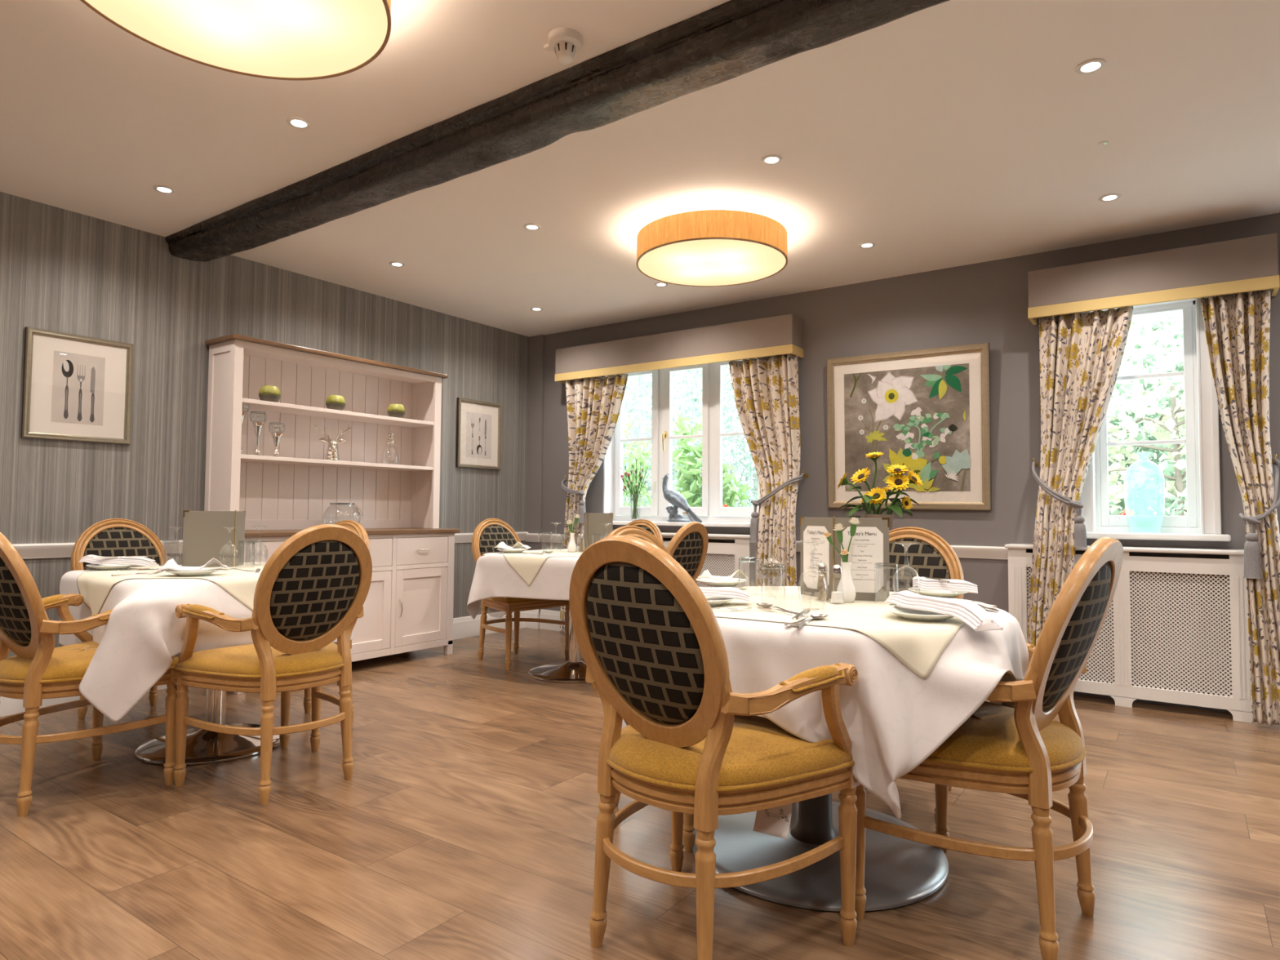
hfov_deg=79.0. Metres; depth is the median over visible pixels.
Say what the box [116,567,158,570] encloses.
fork
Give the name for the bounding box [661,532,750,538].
shelf
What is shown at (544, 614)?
baseboard
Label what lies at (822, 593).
pepper shaker
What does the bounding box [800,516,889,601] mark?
folder
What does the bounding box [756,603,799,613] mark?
spoon
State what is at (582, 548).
pepper shaker
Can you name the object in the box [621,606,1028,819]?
tablecloth
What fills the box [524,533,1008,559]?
rail
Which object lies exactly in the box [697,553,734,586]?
grille
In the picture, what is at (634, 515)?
flower vase
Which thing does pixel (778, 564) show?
tumbler
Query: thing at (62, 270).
wall
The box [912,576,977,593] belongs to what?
folded napkin
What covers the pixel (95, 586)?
cloth
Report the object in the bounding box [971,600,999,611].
spoon
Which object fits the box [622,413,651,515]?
bush
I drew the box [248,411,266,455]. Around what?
candle holder
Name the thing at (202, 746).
dining table
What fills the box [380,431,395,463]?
glass decanter
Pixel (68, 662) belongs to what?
seat cushion
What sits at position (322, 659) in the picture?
seat cushion
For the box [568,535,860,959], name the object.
armchair
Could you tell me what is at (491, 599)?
seat cushion
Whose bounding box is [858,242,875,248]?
recessed light
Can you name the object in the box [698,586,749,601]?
folded napkin
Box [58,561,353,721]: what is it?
tablecloth
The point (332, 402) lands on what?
tealight holder
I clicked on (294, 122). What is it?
recessed light
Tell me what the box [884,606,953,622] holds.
plate
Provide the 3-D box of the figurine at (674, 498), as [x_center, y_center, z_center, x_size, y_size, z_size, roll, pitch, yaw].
[0.328,0.149,5.968,0.139,0.412,0.399,2,-3,-38]
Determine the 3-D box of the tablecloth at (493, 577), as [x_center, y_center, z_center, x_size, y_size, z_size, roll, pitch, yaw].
[-0.443,0.677,5.017,1.203,0.422,1.086,-1,-3,35]
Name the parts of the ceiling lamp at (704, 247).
lamp shade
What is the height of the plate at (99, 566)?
0.022 m
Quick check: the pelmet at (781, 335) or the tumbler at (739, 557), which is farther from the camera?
the pelmet at (781, 335)
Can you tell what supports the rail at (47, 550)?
attached to the wall at (62, 270)
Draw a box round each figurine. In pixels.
[313,422,351,460]
[662,473,702,522]
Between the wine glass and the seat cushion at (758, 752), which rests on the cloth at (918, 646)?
the wine glass
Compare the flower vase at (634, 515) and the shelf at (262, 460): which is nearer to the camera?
the shelf at (262, 460)
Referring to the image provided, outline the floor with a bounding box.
[0,627,1279,959]
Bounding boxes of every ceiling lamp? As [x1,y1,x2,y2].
[80,0,391,80]
[636,209,787,286]
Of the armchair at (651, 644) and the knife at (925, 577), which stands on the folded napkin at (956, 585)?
the knife at (925, 577)
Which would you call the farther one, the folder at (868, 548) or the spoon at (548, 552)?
the spoon at (548, 552)
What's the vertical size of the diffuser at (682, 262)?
0.004 m
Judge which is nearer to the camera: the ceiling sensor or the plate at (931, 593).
the plate at (931, 593)
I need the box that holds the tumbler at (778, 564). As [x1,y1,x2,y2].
[760,564,785,588]
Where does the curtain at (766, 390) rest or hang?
hanging from the pelmet at (781, 335)
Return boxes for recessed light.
[152,185,175,194]
[286,116,311,128]
[389,262,404,266]
[523,223,540,230]
[530,306,542,311]
[654,282,667,286]
[760,154,782,164]
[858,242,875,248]
[1075,57,1106,74]
[1098,193,1120,201]
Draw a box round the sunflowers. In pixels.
[837,451,923,530]
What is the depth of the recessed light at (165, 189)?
3.84 m
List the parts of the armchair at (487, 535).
leg, frame, backrest, leg, leg, seat rail, leg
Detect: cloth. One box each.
[76,562,266,615]
[502,549,582,585]
[711,586,996,679]
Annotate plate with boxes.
[85,564,134,570]
[164,568,220,576]
[497,548,527,552]
[695,577,747,586]
[704,595,735,606]
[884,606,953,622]
[907,586,967,598]
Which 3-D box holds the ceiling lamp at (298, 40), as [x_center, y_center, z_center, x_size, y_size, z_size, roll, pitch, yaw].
[-1.114,-1.408,2.101,0.844,0.188,0.844,-1,-3,35]
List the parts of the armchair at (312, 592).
leg, arm, seat rail, leg, frame, backrest, leg, leg, arm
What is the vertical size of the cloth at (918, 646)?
0.122 m
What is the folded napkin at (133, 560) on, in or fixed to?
on the plate at (99, 566)
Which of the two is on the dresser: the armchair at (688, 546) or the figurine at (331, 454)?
the figurine at (331, 454)
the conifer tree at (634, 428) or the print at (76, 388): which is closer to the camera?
the print at (76, 388)
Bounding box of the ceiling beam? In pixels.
[165,0,949,262]
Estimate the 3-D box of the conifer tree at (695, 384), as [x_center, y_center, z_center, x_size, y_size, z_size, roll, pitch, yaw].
[2.239,-0.553,13.820,3.223,5.851,4.085,2,-3,-28]
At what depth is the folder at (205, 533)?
3.63 m
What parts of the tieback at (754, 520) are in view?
cord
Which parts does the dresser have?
frame, panel, drawer, cornice, hutch frame, frame, door panel, door, drawer, handle, door, door panel, frame, drawer, panel, handle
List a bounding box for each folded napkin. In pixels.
[78,554,159,566]
[157,557,226,570]
[494,542,530,549]
[697,569,748,580]
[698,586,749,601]
[884,590,1003,631]
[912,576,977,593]
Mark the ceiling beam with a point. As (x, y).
(731, 39)
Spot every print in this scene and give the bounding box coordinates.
[21,326,133,444]
[455,397,502,470]
[826,342,991,510]
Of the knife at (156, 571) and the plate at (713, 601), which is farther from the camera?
the knife at (156, 571)
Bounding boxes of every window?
[603,357,759,527]
[1078,296,1231,541]
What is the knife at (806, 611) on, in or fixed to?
on the cloth at (918, 646)
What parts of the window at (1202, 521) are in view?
frame, sash, sill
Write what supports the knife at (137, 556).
on the folded napkin at (133, 560)
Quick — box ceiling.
[0,0,1279,337]
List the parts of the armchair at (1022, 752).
leg, leg, seat rail, arm, leg, arm, frame, backrest, leg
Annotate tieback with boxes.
[560,475,586,523]
[749,470,808,542]
[1031,457,1087,547]
[1239,453,1279,578]
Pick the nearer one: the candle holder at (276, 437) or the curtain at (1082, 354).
the curtain at (1082, 354)
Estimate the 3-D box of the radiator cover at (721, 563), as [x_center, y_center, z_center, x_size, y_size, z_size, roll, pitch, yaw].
[0.237,0.845,5.971,1.462,0.872,0.201,-1,-3,35]
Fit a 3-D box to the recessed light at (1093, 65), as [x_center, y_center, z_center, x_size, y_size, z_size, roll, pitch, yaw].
[1.586,-1.454,2.732,0.094,0.006,0.094,-1,-3,35]
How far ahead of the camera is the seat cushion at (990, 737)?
1.87 m
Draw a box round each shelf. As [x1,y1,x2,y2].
[240,454,433,471]
[242,398,434,427]
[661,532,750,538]
[1004,543,1244,555]
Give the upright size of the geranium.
1.480 m
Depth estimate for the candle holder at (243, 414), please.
4.60 m
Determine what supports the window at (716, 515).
in the wall at (984, 302)
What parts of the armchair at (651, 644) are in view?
arm, leg, backrest, frame, leg, leg, seat rail, arm, leg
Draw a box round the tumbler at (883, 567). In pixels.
[874,563,898,604]
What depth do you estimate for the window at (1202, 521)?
4.31 m
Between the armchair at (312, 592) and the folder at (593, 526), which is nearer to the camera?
the armchair at (312, 592)
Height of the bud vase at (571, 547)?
0.247 m
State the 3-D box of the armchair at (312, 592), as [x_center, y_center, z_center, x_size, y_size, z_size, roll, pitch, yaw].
[-1.360,0.655,2.982,0.599,0.979,0.659,-1,-3,37]
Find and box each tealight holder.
[258,385,280,402]
[325,395,345,410]
[386,404,405,417]
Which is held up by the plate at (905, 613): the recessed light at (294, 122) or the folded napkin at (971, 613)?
the folded napkin at (971, 613)
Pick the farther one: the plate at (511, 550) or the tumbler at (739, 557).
the plate at (511, 550)
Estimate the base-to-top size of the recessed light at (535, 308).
0.006 m
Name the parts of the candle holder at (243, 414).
stem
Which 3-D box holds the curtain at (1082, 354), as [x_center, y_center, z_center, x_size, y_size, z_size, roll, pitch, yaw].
[2.454,0.125,4.341,0.550,2.166,0.198,-1,-3,35]
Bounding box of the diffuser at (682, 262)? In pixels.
[638,239,786,285]
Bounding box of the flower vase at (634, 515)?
[620,458,648,519]
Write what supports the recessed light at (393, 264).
in the ceiling
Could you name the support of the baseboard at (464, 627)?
attached to the wall at (62, 270)
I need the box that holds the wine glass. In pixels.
[797,540,827,609]
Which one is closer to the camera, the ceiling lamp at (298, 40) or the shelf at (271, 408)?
the ceiling lamp at (298, 40)
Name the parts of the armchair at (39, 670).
backrest, frame, leg, arm, seat rail, leg, arm, leg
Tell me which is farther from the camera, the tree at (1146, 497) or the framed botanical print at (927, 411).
the tree at (1146, 497)
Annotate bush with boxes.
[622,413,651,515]
[671,412,752,516]
[1160,494,1186,515]
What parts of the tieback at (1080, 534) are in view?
cord, drop cord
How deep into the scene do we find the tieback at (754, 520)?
5.40 m
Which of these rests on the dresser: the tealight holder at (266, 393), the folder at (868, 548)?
the tealight holder at (266, 393)
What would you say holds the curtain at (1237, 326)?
hanging from the pelmet at (1246, 264)
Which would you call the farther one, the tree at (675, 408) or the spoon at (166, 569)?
the tree at (675, 408)
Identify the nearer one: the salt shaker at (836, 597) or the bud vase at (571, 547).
the salt shaker at (836, 597)
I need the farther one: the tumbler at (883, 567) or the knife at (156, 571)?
the knife at (156, 571)
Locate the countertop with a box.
[244,528,460,537]
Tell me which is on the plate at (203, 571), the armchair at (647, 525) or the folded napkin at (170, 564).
the folded napkin at (170, 564)
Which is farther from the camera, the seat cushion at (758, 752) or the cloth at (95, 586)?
the cloth at (95, 586)
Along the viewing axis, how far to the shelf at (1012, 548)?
4.13 m
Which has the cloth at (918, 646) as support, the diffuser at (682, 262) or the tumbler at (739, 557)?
the tumbler at (739, 557)
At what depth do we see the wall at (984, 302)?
4.91 m
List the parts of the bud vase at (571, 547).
flower stem, flower stem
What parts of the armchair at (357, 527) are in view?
leg, leg, leg, frame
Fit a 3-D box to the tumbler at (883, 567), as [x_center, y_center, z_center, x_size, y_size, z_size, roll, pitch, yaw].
[0.757,0.318,2.384,0.071,0.124,0.071,-1,-3,35]
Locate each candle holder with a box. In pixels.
[240,407,249,454]
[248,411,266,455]
[268,422,285,457]
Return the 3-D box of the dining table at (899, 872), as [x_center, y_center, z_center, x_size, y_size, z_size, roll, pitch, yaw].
[0.540,0.762,2.395,1.096,0.743,1.096,-1,-3,35]
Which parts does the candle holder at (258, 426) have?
stem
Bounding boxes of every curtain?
[560,373,628,633]
[728,353,800,586]
[1026,306,1133,672]
[1200,288,1279,725]
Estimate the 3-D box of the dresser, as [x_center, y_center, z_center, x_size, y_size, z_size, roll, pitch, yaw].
[-1.967,0.207,5.128,0.498,2.044,1.618,-1,-3,35]
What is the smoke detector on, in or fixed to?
attached to the ceiling
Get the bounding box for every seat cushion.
[0,640,178,680]
[176,642,342,675]
[489,597,537,601]
[608,715,853,786]
[928,701,1084,767]
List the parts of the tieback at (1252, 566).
drop cord, cord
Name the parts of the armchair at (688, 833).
leg, frame, leg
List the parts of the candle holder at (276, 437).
stem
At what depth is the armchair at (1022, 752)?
1.84 m
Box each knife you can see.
[92,555,146,557]
[111,571,162,575]
[791,608,809,619]
[792,617,814,627]
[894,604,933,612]
[920,576,950,582]
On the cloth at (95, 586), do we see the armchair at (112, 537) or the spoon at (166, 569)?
the spoon at (166, 569)
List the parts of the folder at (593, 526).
gold cord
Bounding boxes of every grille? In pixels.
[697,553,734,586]
[1026,566,1114,683]
[1129,571,1232,697]
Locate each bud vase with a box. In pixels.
[566,514,579,552]
[823,516,860,602]
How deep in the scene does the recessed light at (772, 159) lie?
3.47 m
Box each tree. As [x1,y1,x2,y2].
[622,365,757,506]
[622,370,701,506]
[671,366,757,506]
[1106,310,1186,515]
[1106,311,1186,515]
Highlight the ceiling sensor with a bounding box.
[1097,140,1109,145]
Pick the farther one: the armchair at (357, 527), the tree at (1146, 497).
the tree at (1146, 497)
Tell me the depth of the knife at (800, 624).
1.92 m
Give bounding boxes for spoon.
[148,568,173,573]
[523,551,552,553]
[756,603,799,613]
[783,613,828,625]
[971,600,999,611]
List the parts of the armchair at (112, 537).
leg, leg, frame, backrest, leg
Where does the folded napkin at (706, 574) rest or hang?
on the plate at (732, 582)
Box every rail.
[12,531,528,559]
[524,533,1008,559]
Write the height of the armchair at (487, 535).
0.979 m
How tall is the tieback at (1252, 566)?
0.622 m
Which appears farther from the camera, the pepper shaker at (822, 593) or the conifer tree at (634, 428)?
the conifer tree at (634, 428)
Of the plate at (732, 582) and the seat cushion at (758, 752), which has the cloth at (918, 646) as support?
the plate at (732, 582)
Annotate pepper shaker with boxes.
[578,533,585,552]
[815,562,830,599]
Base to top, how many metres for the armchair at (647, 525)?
0.979 m
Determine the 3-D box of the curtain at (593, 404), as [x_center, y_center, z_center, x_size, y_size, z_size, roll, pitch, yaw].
[-0.386,0.210,6.376,0.647,2.126,0.112,-1,-3,34]
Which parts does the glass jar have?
wire handle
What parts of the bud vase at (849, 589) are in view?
flower stem, flower stem, flower stem, flower stem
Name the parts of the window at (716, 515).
handle, sill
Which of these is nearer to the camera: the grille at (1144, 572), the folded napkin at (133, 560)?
the folded napkin at (133, 560)
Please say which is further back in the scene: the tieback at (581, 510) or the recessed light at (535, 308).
the tieback at (581, 510)
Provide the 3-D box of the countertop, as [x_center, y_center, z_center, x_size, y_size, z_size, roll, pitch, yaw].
[-1.971,0.343,5.122,0.493,0.028,1.615,-1,-3,35]
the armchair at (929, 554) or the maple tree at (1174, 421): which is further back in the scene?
the maple tree at (1174, 421)
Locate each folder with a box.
[182,510,245,567]
[583,512,613,549]
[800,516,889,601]
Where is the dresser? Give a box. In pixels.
[204,333,460,694]
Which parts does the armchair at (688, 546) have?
leg, backrest, frame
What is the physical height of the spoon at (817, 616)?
0.011 m
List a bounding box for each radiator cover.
[661,532,755,586]
[1004,543,1257,723]
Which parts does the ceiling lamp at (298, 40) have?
lamp shade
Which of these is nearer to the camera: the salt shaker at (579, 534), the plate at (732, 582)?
the plate at (732, 582)
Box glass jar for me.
[323,503,362,524]
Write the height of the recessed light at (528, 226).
0.006 m
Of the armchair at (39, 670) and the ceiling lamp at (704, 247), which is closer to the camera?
the armchair at (39, 670)
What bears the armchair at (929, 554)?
on the floor
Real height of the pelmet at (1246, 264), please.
0.277 m
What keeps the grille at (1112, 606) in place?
attached to the radiator cover at (1169, 637)
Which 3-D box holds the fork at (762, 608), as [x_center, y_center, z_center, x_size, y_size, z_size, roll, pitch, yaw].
[0.391,0.361,2.136,0.025,0.009,0.190,2,-3,-36]
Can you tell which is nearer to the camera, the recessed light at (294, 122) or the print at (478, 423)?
the recessed light at (294, 122)
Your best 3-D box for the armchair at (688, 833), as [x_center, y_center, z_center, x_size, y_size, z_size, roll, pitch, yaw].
[0.159,0.656,2.742,0.599,0.979,0.659,-2,-3,42]
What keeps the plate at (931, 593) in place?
on the cloth at (918, 646)
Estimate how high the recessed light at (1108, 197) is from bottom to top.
0.006 m
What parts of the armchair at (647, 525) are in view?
leg, frame, backrest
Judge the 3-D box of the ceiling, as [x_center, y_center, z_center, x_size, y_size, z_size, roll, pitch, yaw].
[-0.130,-1.526,2.066,7.320,0.060,7.720,-1,-3,35]
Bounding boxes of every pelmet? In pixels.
[555,314,803,383]
[1027,232,1279,324]
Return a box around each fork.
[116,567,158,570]
[217,568,255,571]
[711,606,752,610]
[755,605,808,617]
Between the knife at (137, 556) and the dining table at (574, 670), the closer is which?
the knife at (137, 556)
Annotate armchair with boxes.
[0,532,178,817]
[71,518,180,739]
[173,524,372,804]
[279,520,369,748]
[471,518,568,670]
[565,519,663,658]
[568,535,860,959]
[591,521,708,689]
[606,525,695,853]
[854,536,1123,959]
[888,526,964,825]
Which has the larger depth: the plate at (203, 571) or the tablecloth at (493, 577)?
the tablecloth at (493, 577)
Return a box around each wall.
[0,191,528,657]
[542,213,1279,712]
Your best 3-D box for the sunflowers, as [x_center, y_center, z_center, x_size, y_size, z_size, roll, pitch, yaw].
[1.430,0.180,4.613,0.452,0.703,0.450,1,-2,-13]
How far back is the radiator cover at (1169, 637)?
4.11 m
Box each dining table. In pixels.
[135,688,280,765]
[480,554,586,683]
[692,793,948,911]
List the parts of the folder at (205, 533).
gold cord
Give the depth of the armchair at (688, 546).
4.48 m
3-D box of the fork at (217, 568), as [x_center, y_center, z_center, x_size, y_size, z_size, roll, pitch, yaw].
[-1.776,0.394,3.412,0.190,0.009,0.025,0,-2,13]
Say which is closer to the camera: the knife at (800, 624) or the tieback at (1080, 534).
the knife at (800, 624)
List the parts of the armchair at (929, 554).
backrest, frame, leg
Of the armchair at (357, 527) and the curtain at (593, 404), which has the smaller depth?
the armchair at (357, 527)
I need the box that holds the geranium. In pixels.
[1109,507,1135,515]
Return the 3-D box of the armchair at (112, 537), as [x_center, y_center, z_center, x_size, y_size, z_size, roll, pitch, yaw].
[-2.483,0.683,3.850,0.599,0.979,0.659,-1,-3,33]
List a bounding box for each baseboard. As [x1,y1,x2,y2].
[0,610,524,716]
[524,608,559,631]
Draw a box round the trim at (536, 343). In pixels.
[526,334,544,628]
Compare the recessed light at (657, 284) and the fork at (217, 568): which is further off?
the recessed light at (657, 284)
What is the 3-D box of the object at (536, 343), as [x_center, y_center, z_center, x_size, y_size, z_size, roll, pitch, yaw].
[-0.940,0.006,6.937,0.165,2.610,0.028,-1,-3,35]
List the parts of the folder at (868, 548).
gold cord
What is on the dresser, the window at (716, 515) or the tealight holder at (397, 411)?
the tealight holder at (397, 411)
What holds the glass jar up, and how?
on the dresser
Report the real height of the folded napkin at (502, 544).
0.048 m
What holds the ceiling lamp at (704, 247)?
attached to the ceiling
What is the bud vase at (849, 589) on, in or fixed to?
on the cloth at (918, 646)
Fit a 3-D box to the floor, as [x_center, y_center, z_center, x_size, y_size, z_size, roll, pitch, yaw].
[-0.217,1.137,1.856,7.320,0.060,7.480,-1,-3,35]
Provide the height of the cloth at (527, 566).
0.194 m
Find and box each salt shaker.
[576,533,581,551]
[829,564,844,603]
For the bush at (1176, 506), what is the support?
on the ground
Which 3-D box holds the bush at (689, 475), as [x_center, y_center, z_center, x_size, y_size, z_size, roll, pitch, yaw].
[0.590,0.719,7.262,0.982,2.738,0.971,0,-2,12]
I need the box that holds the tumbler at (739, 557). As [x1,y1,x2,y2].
[738,557,758,595]
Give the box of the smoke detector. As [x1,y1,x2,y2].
[543,27,582,64]
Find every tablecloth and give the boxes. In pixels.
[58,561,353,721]
[466,548,579,618]
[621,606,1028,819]

